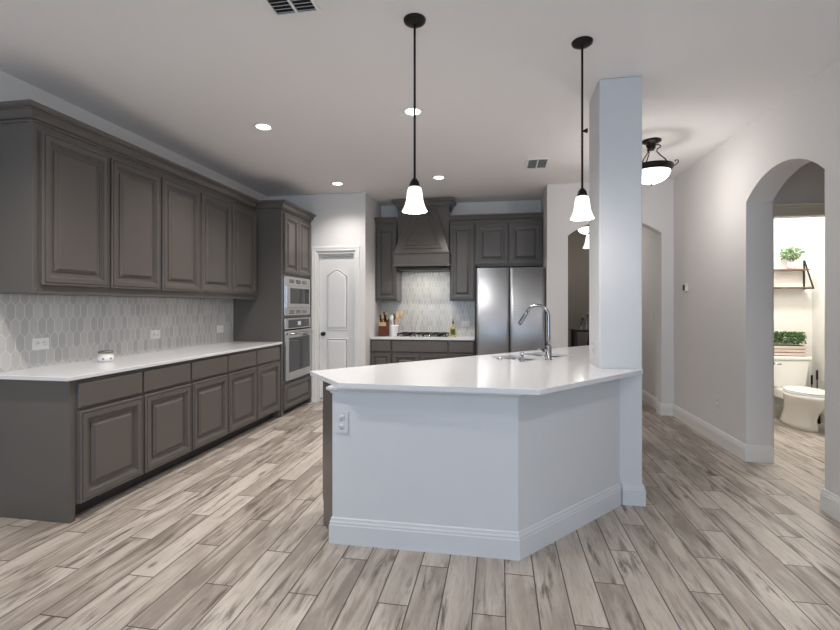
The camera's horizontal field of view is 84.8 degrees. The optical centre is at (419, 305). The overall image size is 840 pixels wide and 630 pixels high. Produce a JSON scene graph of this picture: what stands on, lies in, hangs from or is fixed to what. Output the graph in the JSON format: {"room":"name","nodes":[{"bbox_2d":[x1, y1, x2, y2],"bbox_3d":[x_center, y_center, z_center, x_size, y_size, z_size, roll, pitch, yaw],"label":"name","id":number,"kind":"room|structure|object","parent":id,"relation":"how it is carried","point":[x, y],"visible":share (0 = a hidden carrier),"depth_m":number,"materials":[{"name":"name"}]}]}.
{"room":"kitchen","nodes":[
{"label":"kitchen","id":0,"kind":"room"},
{"bbox_2d":[0,70,267,299],"bbox_3d":[-3.182,-0.107,1.409,0.150,2.955,10.700,0,0,10],"label":"wall","id":1,"kind":"structure","parent":0,"point":[12,88],"depth_m":3.87,"materials":[{"name":"paint"}]},
{"bbox_2d":[32,337,48,349],"bbox_3d":[-2.757,0.275,3.345,0.009,0.085,0.125,0,0,10],"label":"wall outlet","id":2,"kind":"object","parent":1,"relation":"attached to","point":[37,343],"visible":1,"depth_m":3.34,"materials":[{"name":"white plastic"}]},
{"bbox_2d":[0,122,109,293],"bbox_3d":[-2.602,-0.640,3.283,0.356,1.100,0.580,0,0,10],"label":"upper cabinet","id":3,"kind":"object","parent":1,"relation":"attached to","point":[74,174],"depth_m":3.10,"materials":[{"name":"paint"}]},
{"bbox_2d":[0,99,316,221],"bbox_3d":[-2.156,-1.241,4.741,0.741,0.100,3.781,0,0,10],"label":"crown molding","id":4,"kind":"structure","parent":3,"relation":"on","point":[28,110],"depth_m":3.63,"materials":[{"name":"paint"}]},
{"bbox_2d":[71,152,160,295],"bbox_3d":[-2.507,-0.640,3.838,0.356,1.100,0.544,0,0,10],"label":"upper cabinet","id":5,"kind":"object","parent":1,"relation":"attached to","point":[135,188],"visible":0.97,"depth_m":3.78,"materials":[{"name":"paint"}]},
{"bbox_2d":[0,294,232,371],"bbox_3d":[-2.637,0.180,4.105,0.011,0.522,3.399,0,0,10],"label":"backsplash","id":6,"kind":"structure","parent":1,"relation":"attached to","point":[77,328],"depth_m":3.83,"materials":[{"name":"tile"}]},
{"bbox_2d":[0,292,246,298],"bbox_3d":[-2.422,-0.086,4.374,0.317,0.008,2.793,0,0,10],"label":"rail","id":7,"kind":"object","parent":6,"relation":"on","point":[0,292],"visible":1,"depth_m":3.49,"materials":[{"name":"paint"}]},
{"bbox_2d":[150,330,159,338],"bbox_3d":[-2.566,0.275,4.459,0.009,0.085,0.125,0,0,10],"label":"wall outlet","id":8,"kind":"object","parent":1,"relation":"attached to","point":[154,334],"visible":1,"depth_m":4.45,"materials":[{"name":"white plastic"}]},
{"bbox_2d":[146,172,200,296],"bbox_3d":[-2.414,-0.640,4.376,0.356,1.100,0.544,0,0,10],"label":"upper cabinet","id":9,"kind":"object","parent":1,"relation":"attached to","point":[180,200],"visible":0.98,"depth_m":4.32,"materials":[{"name":"paint"}]},
{"bbox_2d":[183,188,231,297],"bbox_3d":[-2.322,-0.640,4.913,0.356,1.100,0.544,0,0,10],"label":"upper cabinet","id":10,"kind":"object","parent":1,"relation":"attached to","point":[216,210],"visible":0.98,"depth_m":4.87,"materials":[{"name":"paint"}]},
{"bbox_2d":[217,325,222,332],"bbox_3d":[-2.387,0.275,5.498,0.009,0.085,0.125,0,0,10],"label":"wall outlet","id":11,"kind":"object","parent":1,"relation":"attached to","point":[220,327],"visible":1,"depth_m":5.49,"materials":[{"name":"white plastic"}]},
{"bbox_2d":[220,200,256,298],"bbox_3d":[-2.230,-0.640,5.451,0.356,1.100,0.544,0,0,10],"label":"upper cabinet","id":12,"kind":"object","parent":1,"relation":"attached to","point":[244,218],"visible":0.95,"depth_m":5.40,"materials":[{"name":"paint"}]},
{"bbox_2d":[268,193,380,365],"bbox_3d":[-1.484,-0.107,6.987,1.610,2.955,0.870,0,0,10],"label":"wall","id":13,"kind":"structure","parent":0,"point":[343,219],"depth_m":6.50,"materials":[{"name":"paint"}]},
{"bbox_2d":[311,246,359,401],"bbox_3d":[-1.186,0.265,6.534,0.712,2.211,0.119,0,0,10],"label":"door frame","id":14,"kind":"structure","parent":13,"relation":"attached to","point":[356,249],"depth_m":6.53,"materials":[{"name":"paint"}]},
{"bbox_2d":[320,257,353,400],"bbox_3d":[-1.184,0.332,6.527,0.520,2.060,0.105,0,0,10],"label":"door","id":15,"kind":"structure","parent":13,"relation":"in","point":[336,273],"depth_m":6.54,"materials":[{"name":"paint"}]},
{"bbox_2d":[320,254,353,256],"bbox_3d":[-1.177,-0.723,6.570,0.525,0.038,0.028,0,0,10],"label":"trim","id":16,"kind":"structure","parent":13,"relation":"attached to","point":[321,255],"depth_m":6.56,"materials":[{"name":"paint"}]},
{"bbox_2d":[374,217,396,224],"bbox_3d":[-0.512,-1.276,6.882,0.336,0.090,0.088,0,0,10],"label":"crown molding","id":17,"kind":"structure","parent":13,"relation":"attached to","point":[378,220],"depth_m":6.88,"materials":[{"name":"paint"}]},
{"bbox_2d":[0,0,839,205],"bbox_3d":[0.661,-1.635,2.372,7.500,0.100,14.300,0,0,10],"label":"ceiling","id":18,"kind":"structure","parent":0,"point":[498,82],"depth_m":3.12,"materials":[{"name":"paint"}]},
{"bbox_2d":[253,123,273,130],"bbox_3d":[-1.382,-1.580,4.063,0.170,0.008,0.170,0,0,10],"label":"recessed light","id":19,"kind":"object","parent":18,"relation":"in","point":[260,126],"visible":1,"depth_m":4.05,"materials":[{"name":"white plastic"}]},
{"bbox_2d":[263,0,320,17],"bbox_3d":[-0.689,-1.580,2.312,0.260,0.010,0.365,0,0,10],"label":"ceiling vent","id":20,"kind":"object","parent":18,"relation":"in","point":[279,8],"visible":1,"depth_m":2.44,"materials":[{"name":"white plastic"}]},
{"bbox_2d":[331,182,343,185],"bbox_3d":[-1.069,-1.580,5.947,0.170,0.008,0.170,0,0,10],"label":"recessed light","id":21,"kind":"object","parent":18,"relation":"in","point":[332,183],"visible":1,"depth_m":5.93,"materials":[{"name":"white plastic"}]},
{"bbox_2d":[403,107,422,115],"bbox_3d":[-0.057,-1.580,3.744,0.170,0.008,0.170,0,0,10],"label":"recessed light","id":22,"kind":"object","parent":18,"relation":"in","point":[409,111],"visible":0.95,"depth_m":3.73,"materials":[{"name":"white plastic"}]},
{"bbox_2d":[402,13,426,213],"bbox_3d":[-0.029,-1.054,2.547,0.140,1.061,0.140,0,0,10],"label":"pendant light","id":23,"kind":"object","parent":18,"relation":"hanging from","point":[414,204],"visible":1,"depth_m":2.53,"materials":[{"name":"white glass"}]},
{"bbox_2d":[432,175,445,179],"bbox_3d":[0.232,-1.580,5.662,0.170,0.008,0.170,0,0,10],"label":"recessed light","id":24,"kind":"object","parent":18,"relation":"in","point":[437,177],"visible":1,"depth_m":5.65,"materials":[{"name":"white plastic"}]},
{"bbox_2d":[525,158,549,169],"bbox_3d":[1.302,-1.580,5.113,0.235,0.010,0.360,0,0,10],"label":"ceiling vent","id":25,"kind":"object","parent":18,"relation":"in","point":[537,163],"visible":1,"depth_m":5.11,"materials":[{"name":"white plastic"}]},
{"bbox_2d":[570,36,594,220],"bbox_3d":[0.973,-1.054,2.760,0.140,1.061,0.140,0,0,10],"label":"pendant light","id":26,"kind":"object","parent":18,"relation":"hanging from","point":[582,211],"visible":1,"depth_m":2.74,"materials":[{"name":"white glass"}]},
{"bbox_2d":[578,225,588,233],"bbox_3d":[2.811,-1.395,7.685,0.372,0.379,0.372,0,0,10],"label":"bowl light","id":27,"kind":"object","parent":18,"relation":"attached to","point":[584,230],"visible":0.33,"depth_m":7.59,"materials":[{"name":"white glass"}]},
{"bbox_2d":[583,232,588,248],"bbox_3d":[2.530,-1.224,6.871,0.190,0.719,0.190,0,0,10],"label":"pendant light","id":28,"kind":"object","parent":18,"relation":"hanging from","point":[586,245],"visible":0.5,"depth_m":6.84,"materials":[{"name":"white glass"}]},
{"bbox_2d":[642,137,678,186],"bbox_3d":[2.234,-1.362,4.424,0.406,0.444,0.416,0,0,10],"label":"ceiling light","id":29,"kind":"object","parent":18,"relation":"attached to","point":[653,172],"visible":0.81,"depth_m":4.30,"materials":[{"name":"white glass"}]},
{"bbox_2d":[0,400,839,629],"bbox_3d":[0.661,1.420,2.372,7.500,0.100,14.300,0,0,10],"label":"floor","id":30,"kind":"structure","parent":0,"point":[234,535],"depth_m":2.46,"materials":[{"name":"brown wood"}]},
{"bbox_2d":[0,379,74,523],"bbox_3d":[-2.510,0.919,2.967,0.628,0.901,0.038,0,0,10],"label":"end panel","id":31,"kind":"object","parent":30,"relation":"on","point":[37,418],"visible":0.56,"depth_m":2.93,"materials":[{"name":"paint"}]},
{"bbox_2d":[75,369,142,514],"bbox_3d":[-2.448,0.919,3.256,0.660,0.901,0.548,0,0,10],"label":"base cabinet","id":32,"kind":"object","parent":30,"relation":"on","point":[108,408],"visible":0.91,"depth_m":3.15,"materials":[{"name":"paint"}]},
{"bbox_2d":[0,341,281,380],"bbox_3d":[-2.268,0.455,4.315,0.667,0.026,2.861,0,0,10],"label":"countertop","id":33,"kind":"structure","parent":32,"relation":"on","point":[72,371],"depth_m":3.54,"materials":[{"name":"white stone"}]},
{"bbox_2d":[97,350,113,361],"bbox_3d":[-2.512,0.397,3.678,0.115,0.084,0.112,0,0,10],"label":"candle jar","id":34,"kind":"object","parent":33,"relation":"on","point":[105,355],"visible":1,"depth_m":3.64,"materials":[{"name":"white ceramic"}]},
{"bbox_2d":[133,360,191,485],"bbox_3d":[-2.355,0.919,3.798,0.660,0.901,0.548,0,0,10],"label":"base cabinet","id":35,"kind":"object","parent":30,"relation":"on","point":[166,393],"visible":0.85,"depth_m":3.71,"materials":[{"name":"paint"}]},
{"bbox_2d":[182,354,227,461],"bbox_3d":[-2.262,0.919,4.339,0.660,0.901,0.548,0,0,10],"label":"base cabinet","id":36,"kind":"object","parent":30,"relation":"on","point":[209,378],"visible":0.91,"depth_m":4.25,"materials":[{"name":"paint"}]},
{"bbox_2d":[220,349,256,442],"bbox_3d":[-2.169,0.919,4.881,0.660,0.901,0.548,0,0,10],"label":"base cabinet","id":37,"kind":"object","parent":30,"relation":"on","point":[241,372],"visible":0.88,"depth_m":4.80,"materials":[{"name":"paint"}]},
{"bbox_2d":[249,345,279,428],"bbox_3d":[-2.076,0.919,5.422,0.660,0.901,0.548,0,0,10],"label":"base cabinet","id":38,"kind":"object","parent":30,"relation":"on","point":[267,358],"visible":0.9,"depth_m":5.34,"materials":[{"name":"paint"}]},
{"bbox_2d":[233,210,310,416],"bbox_3d":[-1.942,0.090,6.167,0.680,2.560,0.896,0,0,10],"label":"oven tower","id":39,"kind":"object","parent":30,"relation":"on","point":[283,238],"visible":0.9,"depth_m":5.72,"materials":[{"name":"paint"}]},
{"bbox_2d":[283,276,309,315],"bbox_3d":[-1.841,-0.128,6.149,0.480,0.495,0.788,0,0,10],"label":"microwave","id":40,"kind":"object","parent":39,"relation":"in","point":[296,291],"visible":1,"depth_m":6.03,"materials":[{"name":"silver metal"}]},
{"bbox_2d":[283,317,312,381],"bbox_3d":[-1.868,0.546,6.154,0.624,0.788,0.788,0,0,10],"label":"wall oven","id":41,"kind":"object","parent":39,"relation":"in","point":[296,330],"visible":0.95,"depth_m":6.03,"materials":[{"name":"silver metal"}]},
{"bbox_2d":[273,344,279,417],"bbox_3d":[-2.039,0.919,5.711,0.628,0.901,0.030,0,0,10],"label":"filler panel","id":42,"kind":"object","parent":30,"relation":"on","point":[276,414],"visible":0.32,"depth_m":5.65,"materials":[{"name":"paint"}]},
{"bbox_2d":[370,339,391,364],"bbox_3d":[-0.515,0.925,6.928,0.314,0.889,0.628,0,0,10],"label":"base cabinet","id":43,"kind":"object","parent":30,"relation":"on","point":[380,349],"visible":0.43,"depth_m":6.63,"materials":[{"name":"paint"}]},
{"bbox_2d":[392,340,447,362],"bbox_3d":[0.043,0.925,6.833,0.814,0.889,0.628,0,0,10],"label":"base cabinet","id":44,"kind":"object","parent":30,"relation":"on","point":[402,350],"visible":0.34,"depth_m":6.54,"materials":[{"name":"paint"}]},
{"bbox_2d":[370,335,474,340],"bbox_3d":[0.070,0.465,6.828,1.503,0.030,0.632,0,0,10],"label":"countertop","id":45,"kind":"structure","parent":44,"relation":"on","point":[458,337],"depth_m":6.57,"materials":[{"name":"white stone"}]},
{"bbox_2d":[378,312,388,335],"bbox_3d":[-0.548,0.270,6.939,0.132,0.359,0.142,0,0,15],"label":"knife block","id":46,"kind":"object","parent":45,"relation":"on","point":[383,330],"visible":1,"depth_m":6.90,"materials":[{"name":"brown wood"}]},
{"bbox_2d":[390,325,398,335],"bbox_3d":[-0.382,0.367,6.904,0.141,0.165,0.141,0,0,10],"label":"utensil crock","id":47,"kind":"object","parent":45,"relation":"on","point":[394,329],"visible":0.95,"depth_m":6.84,"materials":[{"name":"white ceramic"}]},
{"bbox_2d":[396,332,449,337],"bbox_3d":[0.057,0.426,6.859,0.740,0.047,0.500,0,0,10],"label":"gas cooktop","id":48,"kind":"object","parent":45,"relation":"in","point":[404,334],"visible":0.99,"depth_m":6.74,"materials":[{"name":"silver metal"}]},
{"bbox_2d":[396,334,449,337],"bbox_3d":[0.057,0.445,6.859,0.740,0.010,0.500,0,0,10],"label":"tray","id":49,"kind":"object","parent":48,"relation":"on","point":[403,335],"depth_m":6.66,"materials":[{"name":"silver metal"}]},
{"bbox_2d":[450,322,455,336],"bbox_3d":[0.482,0.319,6.734,0.080,0.262,0.082,0,0,10],"label":"oil bottle","id":50,"kind":"object","parent":45,"relation":"on","point":[452,329],"visible":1,"depth_m":6.70,"materials":[{"name":"yellow glass"}]},
{"bbox_2d":[448,340,474,357],"bbox_3d":[0.625,0.925,6.733,0.364,0.889,0.628,0,0,10],"label":"base cabinet","id":51,"kind":"object","parent":30,"relation":"on","point":[456,348],"visible":0.27,"depth_m":6.43,"materials":[{"name":"paint"}]},
{"bbox_2d":[323,355,620,560],"bbox_3d":[0.870,0.918,3.475,3.244,0.904,1.194,0,0,-38],"label":"kitchen island","id":52,"kind":"object","parent":30,"relation":"on","point":[486,475],"visible":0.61,"depth_m":2.60,"materials":[{"name":"paint"}]},
{"bbox_2d":[336,411,347,432],"bbox_3d":[-0.450,0.670,2.655,0.075,0.125,0.009,0,0,10],"label":"wall outlet","id":53,"kind":"object","parent":52,"relation":"attached to","point":[341,416],"visible":1,"depth_m":2.65,"materials":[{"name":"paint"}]},
{"bbox_2d":[310,345,642,394],"bbox_3d":[0.961,0.450,3.527,3.376,0.030,1.375,0,0,-38],"label":"island countertop","id":54,"kind":"structure","parent":52,"relation":"on","point":[572,368],"depth_m":2.96,"materials":[{"name":"white stone"}]},
{"bbox_2d":[519,352,524,361],"bbox_3d":[0.792,0.398,3.578,0.044,0.074,0.044,0,0,10],"label":"soap dispenser","id":55,"kind":"object","parent":54,"relation":"on","point":[521,353],"visible":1,"depth_m":3.56,"materials":[{"name":"silver metal"}]},
{"bbox_2d":[508,355,556,360],"bbox_3d":[0.992,0.567,4.004,0.728,0.200,0.388,0,0,-38],"label":"sink","id":56,"kind":"object","parent":54,"relation":"in","point":[537,355],"visible":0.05,"depth_m":4.12,"materials":[{"name":"silver metal"}]},
{"bbox_2d":[518,304,551,359],"bbox_3d":[0.932,0.208,3.746,0.277,0.452,0.097,0,0,21],"label":"kitchen faucet","id":57,"kind":"object","parent":54,"relation":"on","point":[547,350],"visible":1,"depth_m":3.71,"materials":[{"name":"silver metal"}]},
{"bbox_2d":[475,265,476,355],"bbox_3d":[0.821,0.398,6.704,0.015,1.944,0.622,0,0,10],"label":"gable panel","id":58,"kind":"object","parent":30,"relation":"on","point":[475,265],"visible":0.5,"depth_m":6.40,"materials":[{"name":"paint"}]},
{"bbox_2d":[477,267,544,355],"bbox_3d":[1.281,0.427,6.544,0.916,1.885,0.748,0,0,10],"label":"refrigerator","id":59,"kind":"object","parent":30,"relation":"on","point":[504,295],"visible":0.58,"depth_m":6.20,"materials":[{"name":"grey metal"}]},
{"bbox_2d":[571,329,588,346],"bbox_3d":[3.010,0.887,7.955,0.720,0.965,0.400,0,0,10],"label":"bar table","id":60,"kind":"object","parent":30,"relation":"on","point":[574,332],"visible":0.27,"depth_m":7.82,"materials":[{"name":"black wood"}]},
{"bbox_2d":[580,316,584,329],"bbox_3d":[2.801,0.287,7.920,0.074,0.235,0.073,0,0,10],"label":"bottle","id":61,"kind":"object","parent":60,"relation":"on","point":[582,324],"visible":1,"depth_m":7.90,"materials":[{"name":"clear glass"}]},
{"bbox_2d":[586,312,588,329],"bbox_3d":[2.875,0.257,7.877,0.074,0.295,0.073,0,0,10],"label":"bottle","id":62,"kind":"object","parent":60,"relation":"on","point":[587,320],"visible":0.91,"depth_m":7.86,"materials":[{"name":"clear glass"}]},
{"bbox_2d":[774,356,824,432],"bbox_3d":[4.322,0.983,5.226,0.470,0.775,0.805,0,0,10],"label":"toilet","id":63,"kind":"object","parent":30,"relation":"on","point":[803,405],"visible":0.7,"depth_m":5.23,"materials":[{"name":"ceramic"}]},
{"bbox_2d":[774,387,782,398],"bbox_3d":[4.363,1.030,5.465,0.240,0.119,0.280,0,0,10],"label":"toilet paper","id":64,"kind":"object","parent":63,"relation":"attached to","point":[778,392],"depth_m":5.44,"materials":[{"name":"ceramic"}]},
{"bbox_2d":[774,345,806,355],"bbox_3d":[4.373,0.531,5.524,0.420,0.126,0.130,0,0,10],"label":"planter box","id":65,"kind":"object","parent":63,"relation":"on","point":[779,350],"visible":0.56,"depth_m":5.46,"materials":[{"name":"brown wood"}]},
{"bbox_2d":[774,331,806,344],"bbox_3d":[4.373,0.377,5.525,0.444,0.170,0.161,0,0,10],"label":"foliage","id":66,"kind":"object","parent":65,"relation":"on","point":[798,335],"visible":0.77,"depth_m":5.49,"materials":[{"name":"green plant"}]},
{"bbox_2d":[816,370,820,423],"bbox_3d":[4.642,1.060,5.377,0.068,0.620,0.067,0,0,10],"label":"plunger","id":67,"kind":"object","parent":30,"relation":"on","point":[819,417],"visible":0.33,"depth_m":5.37,"materials":[{"name":"black metal"}]},
{"bbox_2d":[381,200,540,335],"bbox_3d":[0.641,-0.107,7.129,2.690,2.955,0.130,0,0,10],"label":"wall","id":68,"kind":"structure","parent":0,"point":[522,206],"depth_m":6.99,"materials":[{"name":"paint"}]},
{"bbox_2d":[376,224,401,300],"bbox_3d":[-0.481,-0.652,7.067,0.334,1.155,0.342,0,0,10],"label":"upper cabinet","id":69,"kind":"object","parent":68,"relation":"attached to","point":[388,277],"visible":0.94,"depth_m":6.91,"materials":[{"name":"paint"}]},
{"bbox_2d":[391,198,456,271],"bbox_3d":[0.059,-1.048,6.888,0.933,1.035,0.516,0,0,10],"label":"range hood","id":70,"kind":"object","parent":68,"relation":"attached to","point":[423,245],"visible":0.9,"depth_m":6.71,"materials":[{"name":"paint"}]},
{"bbox_2d":[381,272,474,334],"bbox_3d":[0.126,-0.191,7.145,1.510,1.279,0.011,0,0,10],"label":"backsplash","id":71,"kind":"structure","parent":68,"relation":"attached to","point":[425,305],"depth_m":7.13,"materials":[{"name":"tile"}]},
{"bbox_2d":[450,222,474,300],"bbox_3d":[0.640,-0.652,6.875,0.364,1.155,0.342,0,0,10],"label":"upper cabinet","id":72,"kind":"object","parent":68,"relation":"attached to","point":[462,234],"visible":0.98,"depth_m":6.71,"materials":[{"name":"paint"}]},
{"bbox_2d":[462,321,469,325],"bbox_3d":[0.701,0.270,7.036,0.120,0.080,0.009,0,0,10],"label":"wall outlet","id":73,"kind":"object","parent":68,"relation":"attached to","point":[464,323],"visible":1,"depth_m":7.03,"materials":[{"name":"white plastic"}]},
{"bbox_2d":[475,219,542,267],"bbox_3d":[1.297,-0.902,6.762,0.964,0.655,0.342,0,0,10],"label":"upper cabinet","id":74,"kind":"object","parent":68,"relation":"attached to","point":[512,243],"visible":0.99,"depth_m":6.60,"materials":[{"name":"paint"}]},
{"bbox_2d":[541,189,545,346],"bbox_3d":[1.821,-0.107,6.496,0.150,2.955,0.719,0,0,10],"label":"wall","id":75,"kind":"structure","parent":0,"point":[543,200],"depth_m":6.36,"materials":[{"name":"paint"}]},
{"bbox_2d":[449,212,542,221],"bbox_3d":[1.083,-1.276,6.608,1.327,0.090,0.088,0,0,10],"label":"crown molding","id":76,"kind":"structure","parent":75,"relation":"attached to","point":[525,215],"depth_m":6.60,"materials":[{"name":"paint"}]},
{"bbox_2d":[568,230,588,346],"bbox_3d":[2.825,-0.107,7.886,1.500,2.955,2.100,0,0,10],"label":"wall","id":77,"kind":"structure","parent":0,"point":[578,257],"depth_m":8.81,"materials":[{"name":"paint"}]},
{"bbox_2d":[546,179,673,403],"bbox_3d":[2.541,-0.107,5.931,1.760,2.955,0.150,0,0,10],"label":"wall","id":78,"kind":"structure","parent":0,"point":[658,199],"depth_m":5.88,"materials":[{"name":"paint"}]},
{"bbox_2d":[589,76,641,502],"bbox_3d":[1.422,-0.107,3.370,0.282,2.955,0.375,0,0,10],"label":"wall column","id":79,"kind":"structure","parent":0,"point":[615,105],"depth_m":3.19,"materials":[{"name":"paint"}]},
{"bbox_2d":[592,338,593,354],"bbox_3d":[1.281,0.300,3.412,0.009,0.120,0.075,0,0,10],"label":"wall outlet","id":80,"kind":"object","parent":79,"relation":"attached to","point":[592,338],"visible":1,"depth_m":3.39,"materials":[{"name":"paint"}]},
{"bbox_2d":[622,483,645,506],"bbox_3d":[1.502,1.296,3.348,0.151,0.148,0.392,0,0,10],"label":"baseboard","id":81,"kind":"structure","parent":79,"relation":"attached to","point":[633,494],"depth_m":3.16,"materials":[{"name":"paint"}]},
{"bbox_2d":[642,226,657,397],"bbox_3d":[3.420,-0.107,7.301,0.130,2.955,2.850,0,0,10],"label":"wall","id":82,"kind":"structure","parent":0,"point":[649,238],"depth_m":6.42,"materials":[{"name":"paint"}]},
{"bbox_2d":[674,59,839,496],"bbox_3d":[2.366,-0.107,0.456,0.210,2.955,10.700,0,0,10],"label":"wall","id":83,"kind":"structure","parent":0,"point":[723,203],"depth_m":4.06,"materials":[{"name":"paint"}]},
{"bbox_2d":[683,283,687,291],"bbox_3d":[3.089,-0.215,5.354,0.022,0.090,0.110,0,0,10],"label":"thermostat","id":84,"kind":"object","parent":83,"relation":"attached to","point":[685,286],"visible":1,"depth_m":5.33,"materials":[{"name":"white plastic"}]},
{"bbox_2d":[642,390,824,462],"bbox_3d":[3.938,1.296,6.306,1.750,0.148,4.726,0,0,5],"label":"baseboard","id":85,"kind":"structure","parent":83,"relation":"attached to","point":[747,453],"depth_m":4.69,"materials":[{"name":"paint"}]},
{"bbox_2d":[820,488,839,521],"bbox_3d":[2.130,1.296,-0.867,0.226,0.148,8.012,0,0,10],"label":"baseboard","id":86,"kind":"structure","parent":83,"relation":"attached to","point":[829,502],"depth_m":3.00,"materials":[{"name":"paint"}]},
{"bbox_2d":[774,218,811,405],"bbox_3d":[4.130,-0.107,5.734,1.480,2.955,0.100,0,0,10],"label":"wall","id":87,"kind":"structure","parent":0,"point":[792,307],"depth_m":5.61,"materials":[{"name":"paint"}]},
{"bbox_2d":[774,260,814,289],"bbox_3d":[4.373,-0.378,5.546,0.572,0.355,0.181,0,0,10],"label":"wall shelf","id":88,"kind":"object","parent":87,"relation":"attached to","point":[804,261],"visible":0.54,"depth_m":5.53,"materials":[{"name":"brown wood"}]},
{"bbox_2d":[779,246,804,268],"bbox_3d":[4.481,-0.587,5.540,0.281,0.282,0.144,0,0,10],"label":"potted plant","id":89,"kind":"object","parent":88,"relation":"on","point":[791,265],"visible":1,"depth_m":5.53,"materials":[{"name":"green plant"}]},
{"bbox_2d":[773,161,824,218],"bbox_3d":[3.800,-0.107,4.106,1.380,2.955,0.100,0,0,10],"label":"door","id":90,"kind":"structure","parent":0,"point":[806,184],"depth_m":4.12,"materials":[{"name":"paint"}]},
{"bbox_2d":[773,202,824,450],"bbox_3d":[3.535,0.225,4.084,0.855,2.290,0.032,0,0,10],"label":"door frame","id":91,"kind":"structure","parent":90,"relation":"attached to","point":[806,208],"depth_m":4.12,"materials":[{"name":"paint"}]},
{"bbox_2d":[812,217,824,410],"bbox_3d":[4.661,-0.107,4.750,0.100,2.955,1.660,0,0,10],"label":"wall","id":92,"kind":"structure","parent":0,"point":[818,224],"depth_m":5.46,"materials":[{"name":"paint"}]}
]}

